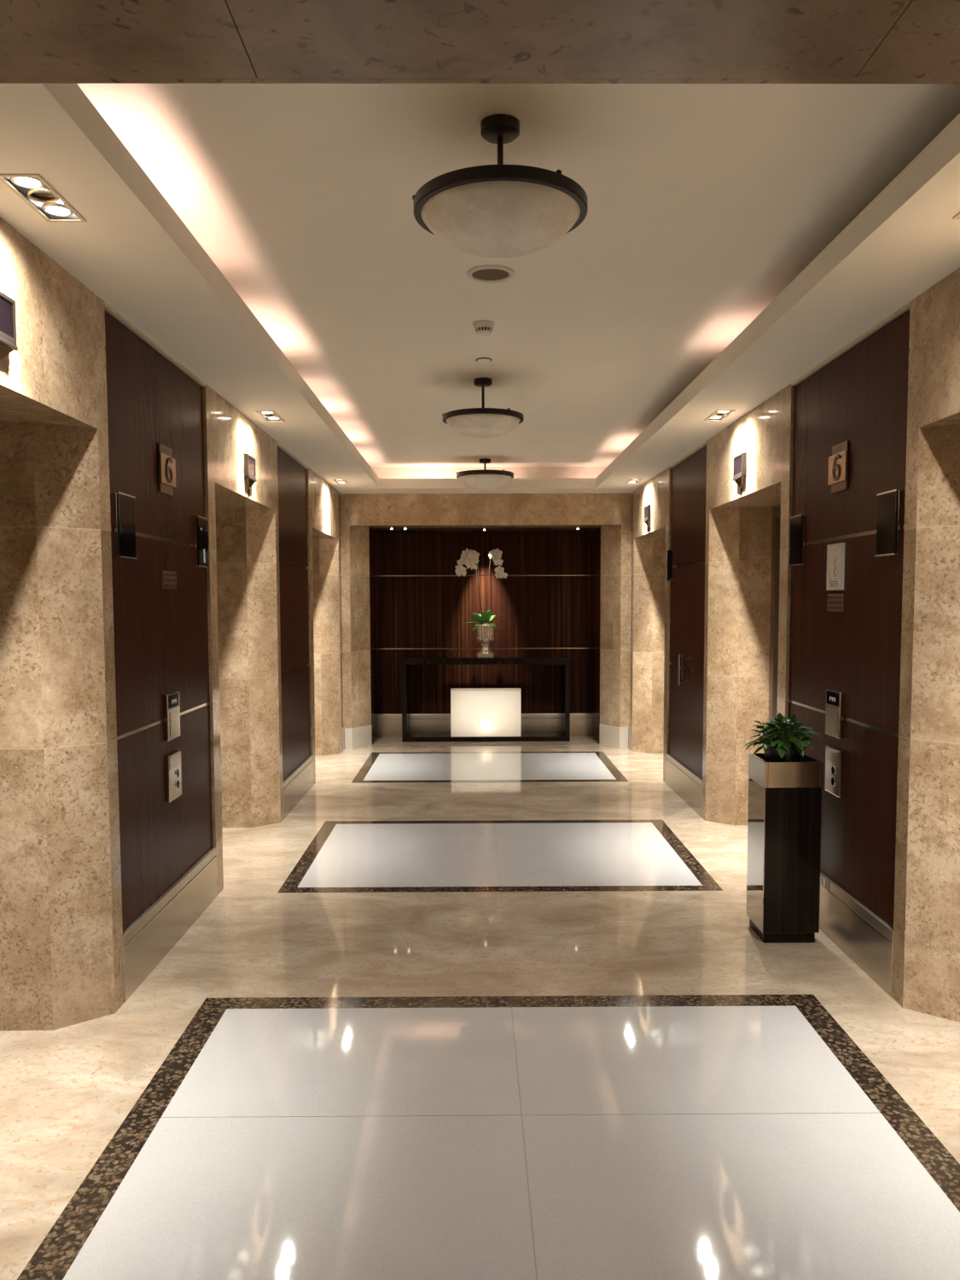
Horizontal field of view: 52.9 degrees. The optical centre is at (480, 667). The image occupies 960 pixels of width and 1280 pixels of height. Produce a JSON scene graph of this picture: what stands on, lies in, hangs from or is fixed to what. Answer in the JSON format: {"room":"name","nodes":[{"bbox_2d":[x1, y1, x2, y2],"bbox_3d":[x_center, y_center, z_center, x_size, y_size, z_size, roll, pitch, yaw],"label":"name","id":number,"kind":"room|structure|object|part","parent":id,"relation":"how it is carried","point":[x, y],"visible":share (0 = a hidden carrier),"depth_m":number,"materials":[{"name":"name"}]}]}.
{"room":"elevator lobby","nodes":[
{"label":"elevator lobby","id":0,"kind":"room"},
{"bbox_2d":[0,216,343,1030],"bbox_3d":[-1.660,-0.182,3.725,0.550,2.959,12.680,0,4,0],"label":"wall","id":1,"kind":"structure","parent":0,"point":[93,643],"depth_m":3.73,"materials":[{"name":"stone"}]},
{"bbox_2d":[0,290,17,359],"bbox_3d":[-1.366,-0.945,2.720,0.034,0.254,0.220,0,4,0],"label":"lantern","id":2,"kind":"object","parent":1,"relation":"attached to","point":[8,321],"visible":1,"depth_m":2.77,"materials":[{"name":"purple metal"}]},
{"bbox_3d":[-1.368,-1.002,2.718,0.018,0.100,0.176,0,4,0],"label":"glass","id":3,"kind":"part","parent":2,"relation":"part of","materials":[{"name":"purple glass"}]},
{"bbox_2d":[112,491,137,559],"bbox_3d":[-1.390,-0.553,3.781,0.022,0.252,0.188,0,4,0],"label":"indicator","id":4,"kind":"object","parent":1,"relation":"attached to","point":[124,504],"visible":1,"depth_m":3.74,"materials":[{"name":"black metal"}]},
{"bbox_3d":[-1.394,-0.547,3.691,0.012,0.244,0.006,0,4,0],"label":"trim","id":5,"kind":"part","parent":4,"relation":"part of","materials":[{"name":"silver metal"}]},
{"bbox_3d":[-1.423,-1.393,4.237,0.060,0.014,1.352,0,4,0],"label":"head trim","id":6,"kind":"part","parent":1,"relation":"part of","materials":[{"name":"paint"}]},
{"bbox_3d":[-1.429,-0.981,4.266,0.046,0.805,1.340,0,4,0],"label":"wood panel","id":7,"kind":"part","parent":1,"relation":"part of","materials":[{"name":"brown wood"}]},
{"bbox_3d":[-1.426,-0.171,4.322,0.046,0.789,1.340,0,4,0],"label":"wood panel","id":8,"kind":"part","parent":1,"relation":"part of","materials":[{"name":"brown wood"}]},
{"bbox_3d":[-1.424,0.614,4.376,0.046,0.756,1.340,0,4,0],"label":"wood panel","id":9,"kind":"part","parent":1,"relation":"part of","materials":[{"name":"brown wood"}]},
{"bbox_2d":[157,442,175,495],"bbox_3d":[-1.393,-0.881,4.293,0.025,0.210,0.204,0,4,0],"label":"plaque","id":10,"kind":"object","parent":1,"relation":"attached to","point":[166,464],"visible":1,"depth_m":4.26,"materials":[{"name":"brown metal"}]},
{"bbox_3d":[-1.390,-0.878,4.293,0.010,0.130,0.204,0,4,0],"label":"plate","id":11,"kind":"part","parent":10,"relation":"part of","materials":[{"name":"brown metal"}]},
{"bbox_2d":[161,570,176,589],"bbox_3d":[-1.400,-0.394,4.347,0.009,0.078,0.190,0,4,0],"label":"plate","id":12,"kind":"object","parent":1,"relation":"attached to","point":[169,578],"visible":1,"depth_m":4.33,"materials":[{"name":"brown metal"}]},
{"bbox_2d":[122,847,217,1001],"bbox_3d":[-1.397,1.122,4.411,0.033,0.262,1.352,0,4,0],"label":"baseboard","id":13,"kind":"structure","parent":1,"relation":"attached to","point":[148,939],"depth_m":4.25,"materials":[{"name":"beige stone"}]},
{"bbox_2d":[163,690,180,741],"bbox_3d":[-1.393,0.216,4.368,0.019,0.210,0.180,0,4,0],"label":"station","id":14,"kind":"object","parent":1,"relation":"attached to","point":[171,708],"visible":1,"depth_m":4.33,"materials":[{"name":"silver metal"}]},
{"bbox_3d":[-1.385,0.252,4.370,0.002,0.108,0.120,0,4,0],"label":"card panel","id":15,"kind":"part","parent":14,"relation":"part of","materials":[{"name":"silver metal"}]},
{"bbox_2d":[165,750,181,802],"bbox_3d":[-1.391,0.491,4.389,0.021,0.210,0.180,0,4,0],"label":"panel","id":16,"kind":"object","parent":1,"relation":"attached to","point":[173,771],"visible":1,"depth_m":4.36,"materials":[{"name":"silver metal"}]},
{"bbox_3d":[-1.384,0.423,4.384,0.002,0.056,0.164,0,4,0],"label":"blank panel","id":17,"kind":"part","parent":16,"relation":"part of","materials":[{"name":"silver metal"}]},
{"bbox_2d":[193,515,209,568],"bbox_3d":[-1.397,-0.629,4.844,0.022,0.252,0.188,0,4,0],"label":"indicator","id":18,"kind":"object","parent":1,"relation":"attached to","point":[200,524],"visible":1,"depth_m":4.80,"materials":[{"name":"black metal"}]},
{"bbox_3d":[-1.401,-0.623,4.753,0.012,0.244,0.006,0,4,0],"label":"trim","id":19,"kind":"part","parent":18,"relation":"part of","materials":[{"name":"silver metal"}]},
{"bbox_2d":[243,451,256,496],"bbox_3d":[-1.387,-1.159,5.823,0.034,0.254,0.220,0,4,0],"label":"lantern","id":20,"kind":"object","parent":1,"relation":"attached to","point":[249,463],"visible":1,"depth_m":5.78,"materials":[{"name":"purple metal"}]},
{"bbox_3d":[-1.401,-1.213,5.819,0.006,0.146,0.220,0,4,0],"label":"plate","id":21,"kind":"part","parent":20,"relation":"part of","materials":[{"name":"brown metal"}]},
{"bbox_3d":[-1.389,-1.216,5.821,0.018,0.100,0.176,0,4,0],"label":"glass","id":22,"kind":"part","parent":20,"relation":"part of","materials":[{"name":"glass"}]},
{"bbox_3d":[-1.450,-1.195,7.362,0.046,0.805,1.260,0,4,0],"label":"wood panel","id":23,"kind":"part","parent":1,"relation":"part of","materials":[{"name":"brown wood"}]},
{"bbox_3d":[-1.444,-1.607,7.333,0.060,0.014,1.272,0,4,0],"label":"head trim","id":24,"kind":"part","parent":1,"relation":"part of","materials":[{"name":"paint"}]},
{"bbox_3d":[-1.447,-0.385,7.418,0.046,0.789,1.260,0,4,0],"label":"wood panel","id":25,"kind":"part","parent":1,"relation":"part of","materials":[{"name":"brown wood"}]},
{"bbox_3d":[-1.445,0.400,7.472,0.046,0.756,1.260,0,4,0],"label":"wood panel","id":26,"kind":"part","parent":1,"relation":"part of","materials":[{"name":"brown wood"}]},
{"bbox_2d":[283,755,313,819],"bbox_3d":[-1.418,0.908,7.507,0.033,0.262,1.272,0,4,0],"label":"baseboard","id":27,"kind":"structure","parent":1,"relation":"attached to","point":[299,782],"depth_m":7.41,"materials":[{"name":"beige metal"}]},
{"bbox_3d":[-1.467,-1.371,9.909,0.046,0.805,0.168,0,4,0],"label":"wood panel","id":28,"kind":"part","parent":1,"relation":"part of","materials":[{"name":"wood"}]},
{"bbox_3d":[-1.465,-0.560,9.965,0.046,0.789,0.168,0,4,0],"label":"wood panel","id":29,"kind":"part","parent":1,"relation":"part of","materials":[{"name":"stone"}]},
{"bbox_3d":[-1.462,0.224,10.020,0.046,0.756,0.168,0,4,0],"label":"wood panel","id":30,"kind":"part","parent":1,"relation":"part of","materials":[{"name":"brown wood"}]},
{"bbox_2d":[342,724,344,751],"bbox_3d":[-1.435,0.732,10.055,0.033,0.262,0.180,0,4,0],"label":"baseboard","id":31,"kind":"structure","parent":1,"relation":"attached to","point":[343,726],"depth_m":10.03,"materials":[{"name":"beige metal"}]},
{"bbox_2d":[344,725,372,749],"bbox_3d":[-1.274,0.738,10.245,0.062,0.222,0.378,3,5,41],"label":"baseboard","id":32,"kind":"structure","parent":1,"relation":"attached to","point":[357,737],"depth_m":10.20,"materials":[{"name":"stone"}]},
{"bbox_2d":[0,736,959,1279],"bbox_3d":[0.075,1.285,4.450,6.600,0.082,13.900,0,4,0],"label":"floor","id":33,"kind":"structure","parent":0,"point":[468,1010],"depth_m":3.16,"materials":[{"name":"stone"}]},
{"bbox_2d":[401,656,570,741],"bbox_3d":[0.064,0.343,10.815,1.852,0.925,0.360,0,4,0],"label":"console table","id":34,"kind":"object","parent":33,"relation":"on","point":[564,736],"visible":0.98,"depth_m":10.66,"materials":[{"name":"paint"}]},
{"bbox_3d":[-0.837,0.355,10.810,0.050,0.803,0.360,0,4,0],"label":"panel","id":35,"kind":"part","parent":34,"relation":"part of","materials":[{"name":"paint"}]},
{"bbox_2d":[474,624,494,657],"bbox_3d":[0.061,-0.300,10.766,0.244,0.364,0.244,0,4,0],"label":"urn","id":36,"kind":"object","parent":34,"relation":"on","point":[485,632],"visible":0.95,"depth_m":10.69,"materials":[{"name":"gold metal"}]},
{"bbox_2d":[454,548,507,632],"bbox_3d":[0.016,-0.861,10.704,0.581,0.920,0.269,0,4,0],"label":"orchid","id":37,"kind":"object","parent":36,"relation":"in","point":[469,557],"visible":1,"depth_m":10.63,"materials":[{"name":"plant"}]},
{"bbox_3d":[-0.086,-0.864,10.710,0.281,0.789,0.014,-1,4,-8],"label":"flower stem","id":38,"kind":"part","parent":37,"relation":"part of","materials":[{"name":"brown plant"}]},
{"bbox_3d":[-0.025,-0.856,10.690,0.174,0.776,0.036,-2,4,-28],"label":"flower stem","id":39,"kind":"part","parent":37,"relation":"part of","materials":[{"name":"brown plant"}]},
{"bbox_3d":[0.153,-0.871,10.705,0.180,0.801,0.012,1,4,16],"label":"flower stem","id":40,"kind":"part","parent":37,"relation":"part of","materials":[{"name":"plant"}]},
{"bbox_2d":[476,626,494,643],"bbox_3d":[0.061,-0.371,10.761,0.218,0.190,0.218,0,4,0],"label":"bowl","id":41,"kind":"object","parent":36,"relation":"on","point":[485,634],"depth_m":10.68,"materials":[{"name":"silver metal"}]},
{"bbox_2d":[450,687,521,736],"bbox_3d":[0.065,0.496,10.771,0.782,0.520,0.186,0,4,0],"label":"box","id":42,"kind":"object","parent":34,"relation":"on","point":[489,712],"visible":1,"depth_m":10.68,"materials":[{"name":"white glass"}]},
{"bbox_2d":[401,732,570,741],"bbox_3d":[0.065,0.778,10.845,1.852,0.052,0.360,0,4,0],"label":"shelf","id":43,"kind":"object","parent":34,"relation":"attached to","point":[525,736],"depth_m":10.67,"materials":[{"name":"paint"}]},
{"bbox_3d":[0.965,0.348,10.822,0.050,0.803,0.360,0,4,0],"label":"panel","id":44,"kind":"part","parent":34,"relation":"part of","materials":[{"name":"paint"}]},
{"bbox_2d":[746,752,823,942],"bbox_3d":[1.403,0.825,4.460,0.262,0.830,0.263,0,4,0],"label":"planter","id":45,"kind":"object","parent":33,"relation":"on","point":[784,820],"visible":0.94,"depth_m":4.34,"materials":[{"name":"paint"}]},
{"bbox_2d":[743,712,824,762],"bbox_3d":[1.397,0.336,4.416,0.335,0.261,0.320,-4,6,-44],"label":"pothos","id":46,"kind":"object","parent":45,"relation":"on","point":[780,743],"visible":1,"depth_m":4.37,"materials":[{"name":"green plant"}]},
{"bbox_2d":[764,743,805,762],"bbox_3d":[1.396,0.411,4.432,0.188,0.108,0.188,0,4,0],"label":"pot","id":47,"kind":"object","parent":45,"relation":"in","point":[771,754],"depth_m":4.36,"materials":[{"name":"black plastic"}]},
{"bbox_3d":[1.403,0.866,4.333,0.250,0.662,0.003,0,4,0],"label":"panel","id":48,"kind":"part","parent":45,"relation":"part of","materials":[{"name":"paint"}]},
{"bbox_2d":[0,83,959,494],"bbox_3d":[0.106,-1.495,3.646,3.090,0.261,12.680,0,4,0],"label":"ceiling","id":49,"kind":"structure","parent":0,"point":[706,201],"depth_m":3.47,"materials":[{"name":"beige paint"}]},
{"bbox_2d":[0,174,86,221],"bbox_3d":[-1.202,-1.345,2.651,0.114,0.116,0.310,0,4,0],"label":"recessed light","id":50,"kind":"object","parent":49,"relation":"in","point":[33,189],"visible":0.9,"depth_m":2.66,"materials":[{"name":"paint"}]},
{"bbox_2d":[255,411,285,421],"bbox_3d":[-1.255,-1.561,5.770,0.114,0.116,0.310,0,4,0],"label":"recessed light","id":51,"kind":"object","parent":49,"relation":"in","point":[266,416],"visible":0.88,"depth_m":5.80,"materials":[{"name":"paint"}]},
{"bbox_2d":[331,479,348,483],"bbox_3d":[-1.293,-1.778,8.910,0.114,0.116,0.310,0,4,0],"label":"recessed light","id":52,"kind":"object","parent":49,"relation":"in","point":[337,481],"visible":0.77,"depth_m":8.97,"materials":[{"name":"paint"}]},
{"bbox_2d":[0,0,959,83],"bbox_3d":[0.125,-1.054,1.034,2.990,0.259,1.106,0,4,0],"label":"beam","id":53,"kind":"structure","parent":49,"relation":"attached to","point":[42,41],"depth_m":1.47,"materials":[{"name":"stone"}]},
{"bbox_2d":[442,377,523,437],"bbox_3d":[0.018,-1.575,5.856,0.495,0.343,0.493,0,4,0],"label":"pendant light","id":54,"kind":"object","parent":49,"relation":"hanging from","point":[475,422],"visible":1,"depth_m":5.72,"materials":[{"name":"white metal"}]},
{"bbox_3d":[0.018,-1.616,5.853,0.017,0.194,0.017,0,4,0],"label":"stem","id":55,"kind":"part","parent":54,"relation":"part of","materials":[{"name":"brown metal"}]},
{"bbox_3d":[0.019,-1.457,5.864,0.457,0.107,0.457,0,4,0],"label":"lamp shade","id":56,"kind":"part","parent":54,"relation":"part of","materials":[{"name":"white glass"}]},
{"bbox_2d":[472,320,494,336],"bbox_3d":[0.019,-1.639,4.665,0.106,0.051,0.106,0,4,0],"label":"smoke detector","id":57,"kind":"object","parent":49,"relation":"attached to","point":[482,328],"visible":1,"depth_m":4.63,"materials":[{"name":"white plastic"}]},
{"bbox_2d":[477,326,490,331],"bbox_3d":[0.019,-1.632,4.666,0.068,0.016,0.068,0,4,0],"label":"vent","id":58,"kind":"object","parent":57,"relation":"attached to","point":[479,328],"depth_m":4.64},
{"bbox_2d":[475,357,492,362],"bbox_3d":[0.021,-1.708,5.355,0.092,0.010,0.092,0,4,0],"label":"sprinkler cover","id":59,"kind":"object","parent":49,"relation":"attached to","point":[480,359],"visible":1,"depth_m":5.34,"materials":[{"name":"beige paint"}]},
{"bbox_2d":[456,458,513,493],"bbox_3d":[0.048,-1.816,9.137,0.545,0.314,0.544,0,4,0],"label":"pendant light","id":60,"kind":"object","parent":49,"relation":"hanging from","point":[485,480],"visible":1,"depth_m":8.97,"materials":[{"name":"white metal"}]},
{"bbox_3d":[0.049,-1.736,9.143,0.508,0.153,0.508,0,4,0],"label":"lamp shade","id":61,"kind":"part","parent":60,"relation":"part of","materials":[{"name":"white glass"}]},
{"bbox_2d":[466,265,514,283],"bbox_3d":[0.043,-1.609,3.949,0.196,0.012,0.196,0,4,0],"label":"ceiling speaker","id":62,"kind":"object","parent":49,"relation":"attached to","point":[484,274],"visible":1,"depth_m":3.94,"materials":[{"name":"white plastic"}]},
{"bbox_2d":[471,268,509,279],"bbox_3d":[0.043,-1.613,3.949,0.153,0.005,0.153,0,4,0],"label":"grille","id":63,"kind":"object","parent":62,"relation":"attached to","point":[477,274],"depth_m":3.95,"materials":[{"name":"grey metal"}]},
{"bbox_2d":[412,114,587,257],"bbox_3d":[0.057,-1.358,2.723,0.492,0.344,0.490,0,4,0],"label":"pendant light","id":64,"kind":"object","parent":49,"relation":"hanging from","point":[500,210],"visible":1,"depth_m":2.60,"materials":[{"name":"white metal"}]},
{"bbox_3d":[0.057,-1.399,2.720,0.017,0.197,0.017,0,4,0],"label":"stem","id":65,"kind":"part","parent":64,"relation":"part of","materials":[{"name":"brown metal"}]},
{"bbox_3d":[0.058,-1.239,2.732,0.454,0.105,0.454,0,4,0],"label":"lamp shade","id":66,"kind":"part","parent":64,"relation":"part of","materials":[{"name":"white glass"}]},
{"bbox_2d":[625,478,643,483],"bbox_3d":[1.432,-1.789,8.953,0.114,0.116,0.310,0,4,0],"label":"recessed light","id":67,"kind":"object","parent":49,"relation":"in","point":[631,480],"visible":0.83,"depth_m":8.98,"materials":[{"name":"paint"}]},
{"bbox_2d":[704,410,735,420],"bbox_3d":[1.438,-1.570,5.785,0.114,0.116,0.310,0,4,0],"label":"recessed light","id":68,"kind":"object","parent":49,"relation":"in","point":[718,415],"visible":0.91,"depth_m":5.82,"materials":[{"name":"paint"}]},
{"bbox_2d":[952,212,959,219],"bbox_3d":[1.433,-1.353,2.648,0.114,0.116,0.310,0,4,0],"label":"recessed light","id":69,"kind":"object","parent":49,"relation":"in","point":[957,216],"visible":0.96,"depth_m":2.79,"materials":[{"name":"paint"}]},
{"bbox_2d":[339,493,632,744],"bbox_3d":[0.063,-0.659,10.560,3.370,2.959,1.040,0,4,0],"label":"wall","id":70,"kind":"structure","parent":0,"point":[566,590],"depth_m":10.94,"materials":[{"name":"stone"}]},
{"bbox_3d":[0.050,-1.297,10.962,2.670,0.484,0.050,0,4,0],"label":"wood panel","id":71,"kind":"part","parent":70,"relation":"part of","materials":[{"name":"brown wood"}]},
{"bbox_3d":[0.052,-0.636,11.008,2.670,0.818,0.050,0,4,0],"label":"wood panel","id":72,"kind":"part","parent":70,"relation":"part of","materials":[{"name":"brown wood"}]},
{"bbox_2d":[377,714,592,737],"bbox_3d":[0.056,0.662,11.092,2.470,0.250,0.062,0,4,0],"label":"baseboard","id":73,"kind":"structure","parent":70,"relation":"attached to","point":[580,724],"depth_m":11.06,"materials":[{"name":"beige stone"}]},
{"bbox_3d":[0.055,0.154,11.063,2.670,0.742,0.050,0,4,0],"label":"wood panel","id":74,"kind":"part","parent":70,"relation":"part of","materials":[{"name":"brown wood"}]},
{"bbox_2d":[630,267,959,1022],"bbox_3d":[1.859,-0.194,3.748,0.591,2.959,12.680,0,4,0],"label":"wall","id":75,"kind":"structure","parent":0,"point":[700,638],"depth_m":4.21,"materials":[{"name":"stone"}]},
{"bbox_2d":[599,724,628,748],"bbox_3d":[1.403,0.729,10.258,0.072,0.222,0.389,-4,5,-43],"label":"baseboard","id":76,"kind":"structure","parent":75,"relation":"attached to","point":[613,736],"depth_m":10.21,"materials":[{"name":"stone"}]},
{"bbox_2d":[628,723,630,750],"bbox_3d":[1.578,0.720,10.095,0.033,0.262,0.140,0,4,0],"label":"baseboard","id":77,"kind":"structure","parent":75,"relation":"attached to","point":[629,728],"depth_m":10.09,"materials":[{"name":"beige stone"}]},
{"bbox_3d":[1.601,0.212,10.060,0.046,0.756,0.128,0,4,0],"label":"wood panel","id":78,"kind":"part","parent":75,"relation":"part of","materials":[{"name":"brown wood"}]},
{"bbox_3d":[1.599,-0.573,10.005,0.046,0.789,0.128,0,4,0],"label":"wood panel","id":79,"kind":"part","parent":75,"relation":"part of","materials":[{"name":"stone"}]},
{"bbox_3d":[1.597,-1.383,9.950,0.046,0.805,0.128,0,4,0],"label":"wood panel","id":80,"kind":"part","parent":75,"relation":"part of","materials":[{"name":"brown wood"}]},
{"bbox_2d":[643,503,651,532],"bbox_3d":[1.551,-1.384,8.949,0.034,0.254,0.220,0,4,0],"label":"lantern","id":81,"kind":"object","parent":75,"relation":"attached to","point":[647,509],"visible":1,"depth_m":8.89,"materials":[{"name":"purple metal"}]},
{"bbox_3d":[1.553,-1.441,8.943,0.018,0.100,0.176,0,4,0],"label":"glass","id":82,"kind":"part","parent":81,"relation":"part of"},
{"bbox_2d":[666,549,674,581],"bbox_3d":[1.577,-0.850,7.991,0.022,0.252,0.188,0,4,0],"label":"indicator","id":83,"kind":"object","parent":75,"relation":"attached to","point":[671,552],"visible":1,"depth_m":7.94,"materials":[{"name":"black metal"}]},
{"bbox_3d":[1.583,-0.844,7.901,0.012,0.244,0.006,0,4,0],"label":"trim","id":84,"kind":"part","parent":83,"relation":"part of","materials":[{"name":"black metal"}]},
{"bbox_3d":[1.564,0.014,7.494,0.051,0.240,0.021,-2,4,-20],"label":"handle","id":85,"kind":"part","parent":75,"relation":"part of","materials":[{"name":"silver metal"}]},
{"bbox_3d":[1.590,0.011,7.565,0.008,0.225,0.070,0,4,0],"label":"handle plate","id":86,"kind":"part","parent":75,"relation":"part of","materials":[{"name":"brown metal"}]},
{"bbox_2d":[665,753,702,817],"bbox_3d":[1.595,0.897,7.532,0.033,0.262,1.282,0,4,0],"label":"baseboard","id":87,"kind":"structure","parent":75,"relation":"attached to","point":[684,782],"depth_m":7.45,"materials":[{"name":"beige metal"}]},
{"bbox_3d":[1.619,0.389,7.497,0.046,0.756,1.270,0,4,0],"label":"wood panel","id":88,"kind":"part","parent":75,"relation":"part of","materials":[{"name":"brown wood"}]},
{"bbox_3d":[1.617,-0.395,7.443,0.046,0.789,1.270,0,4,0],"label":"wood panel","id":89,"kind":"part","parent":75,"relation":"part of","materials":[{"name":"brown wood"}]},
{"bbox_3d":[1.606,-1.618,7.358,0.060,0.014,1.282,0,4,0],"label":"head trim","id":90,"kind":"part","parent":75,"relation":"part of","materials":[{"name":"paint"}]},
{"bbox_3d":[1.614,-1.206,7.387,0.046,0.805,1.270,0,4,0],"label":"wood panel","id":91,"kind":"part","parent":75,"relation":"part of","materials":[{"name":"brown wood"}]},
{"bbox_2d":[732,450,747,495],"bbox_3d":[1.572,-1.170,5.846,0.034,0.254,0.220,0,4,0],"label":"lantern","id":92,"kind":"object","parent":75,"relation":"attached to","point":[740,462],"visible":1,"depth_m":5.80,"materials":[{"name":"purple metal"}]},
{"bbox_3d":[1.574,-1.226,5.840,0.018,0.100,0.176,0,4,0],"label":"glass","id":93,"kind":"part","parent":92,"relation":"part of","materials":[{"name":"glass"}]},
{"bbox_3d":[1.586,-1.224,5.843,0.006,0.146,0.220,0,4,0],"label":"plate","id":94,"kind":"part","parent":92,"relation":"part of","materials":[{"name":"brown metal"}]},
{"bbox_2d":[768,505,780,727],"bbox_3d":[2.056,0.045,5.953,0.150,2.177,1.266,0,4,0],"label":"door","id":95,"kind":"structure","parent":75,"relation":"in","point":[776,509],"depth_m":6.50,"materials":[{"name":"metal"}]},
{"bbox_2d":[788,514,806,566],"bbox_3d":[1.599,-0.640,4.864,0.022,0.252,0.188,0,4,0],"label":"indicator","id":96,"kind":"object","parent":75,"relation":"attached to","point":[797,543],"visible":1,"depth_m":4.83,"materials":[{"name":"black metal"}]},
{"bbox_3d":[1.604,-0.633,4.773,0.012,0.244,0.006,0,4,0],"label":"trim","id":97,"kind":"part","parent":96,"relation":"part of","materials":[{"name":"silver metal"}]},
{"bbox_2d":[820,875,828,890],"bbox_3d":[1.600,0.995,4.540,0.002,0.041,0.220,0,4,0],"label":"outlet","id":98,"kind":"object","parent":75,"relation":"attached to","point":[823,882],"visible":0.47,"depth_m":4.48,"materials":[{"name":"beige metal"}]},
{"bbox_2d":[824,744,843,797],"bbox_3d":[1.606,0.469,4.384,0.021,0.210,0.180,0,4,0],"label":"panel","id":99,"kind":"object","parent":75,"relation":"attached to","point":[834,757],"visible":1,"depth_m":4.35,"materials":[{"name":"silver metal"}]},
{"bbox_3d":[1.599,0.401,4.379,0.002,0.056,0.164,0,4,0],"label":"blank panel","id":100,"kind":"part","parent":99,"relation":"part of","materials":[{"name":"silver metal"}]},
{"bbox_2d":[825,688,843,738],"bbox_3d":[1.607,0.207,4.378,0.019,0.210,0.180,0,4,0],"label":"station","id":101,"kind":"object","parent":75,"relation":"attached to","point":[834,699],"visible":1,"depth_m":4.35,"materials":[{"name":"silver metal"}]},
{"bbox_3d":[1.599,0.243,4.380,0.002,0.108,0.120,0,4,0],"label":"card panel","id":102,"kind":"part","parent":101,"relation":"part of","materials":[{"name":"silver metal"}]},
{"bbox_2d":[826,542,844,590],"bbox_3d":[1.607,-0.455,4.358,0.014,0.208,0.180,0,4,0],"label":"framed notice","id":103,"kind":"object","parent":75,"relation":"attached to","point":[835,552],"visible":1,"depth_m":4.35,"materials":[{"name":"paper"}]},
{"bbox_2d":[826,593,844,610],"bbox_3d":[1.610,-0.295,4.366,0.009,0.078,0.190,0,4,0],"label":"plate","id":104,"kind":"object","parent":75,"relation":"attached to","point":[834,602],"visible":1,"depth_m":4.35,"materials":[{"name":"brown metal"}]},
{"bbox_2d":[827,440,849,493],"bbox_3d":[1.600,-0.894,4.307,0.025,0.210,0.204,0,4,0],"label":"plaque","id":105,"kind":"object","parent":75,"relation":"attached to","point":[839,461],"visible":1,"depth_m":4.28,"materials":[{"name":"brown metal"}]},
{"bbox_3d":[1.598,-0.891,4.307,0.010,0.130,0.204,0,4,0],"label":"plate","id":106,"kind":"part","parent":105,"relation":"part of","materials":[{"name":"brown metal"}]},
{"bbox_3d":[1.640,0.603,4.399,0.046,0.756,1.334,0,4,0],"label":"wood panel","id":107,"kind":"part","parent":75,"relation":"part of","materials":[{"name":"brown wood"}]},
{"bbox_3d":[1.638,-0.181,4.345,0.046,0.789,1.334,0,4,0],"label":"wood panel","id":108,"kind":"part","parent":75,"relation":"part of","materials":[{"name":"brown wood"}]},
{"bbox_3d":[1.627,-1.404,4.261,0.060,0.014,1.346,0,4,0],"label":"head trim","id":109,"kind":"part","parent":75,"relation":"part of","materials":[{"name":"paint"}]},
{"bbox_3d":[1.635,-0.992,4.289,0.046,0.805,1.334,0,4,0],"label":"wood panel","id":110,"kind":"part","parent":75,"relation":"part of","materials":[{"name":"brown wood"}]},
{"bbox_2d":[819,872,893,996],"bbox_3d":[1.616,1.111,4.434,0.033,0.262,1.346,0,4,0],"label":"baseboard","id":111,"kind":"structure","parent":75,"relation":"attached to","point":[863,936],"depth_m":4.08,"materials":[{"name":"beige metal"}]},
{"bbox_2d":[874,488,901,557],"bbox_3d":[1.606,-0.566,3.796,0.022,0.252,0.188,0,4,0],"label":"indicator","id":112,"kind":"object","parent":75,"relation":"attached to","point":[889,503],"visible":1,"depth_m":3.77,"materials":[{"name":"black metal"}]},
{"bbox_3d":[1.612,-0.560,3.705,0.012,0.244,0.006,0,4,0],"label":"trim","id":113,"kind":"part","parent":112,"relation":"part of","materials":[{"name":"silver metal"}]}
]}

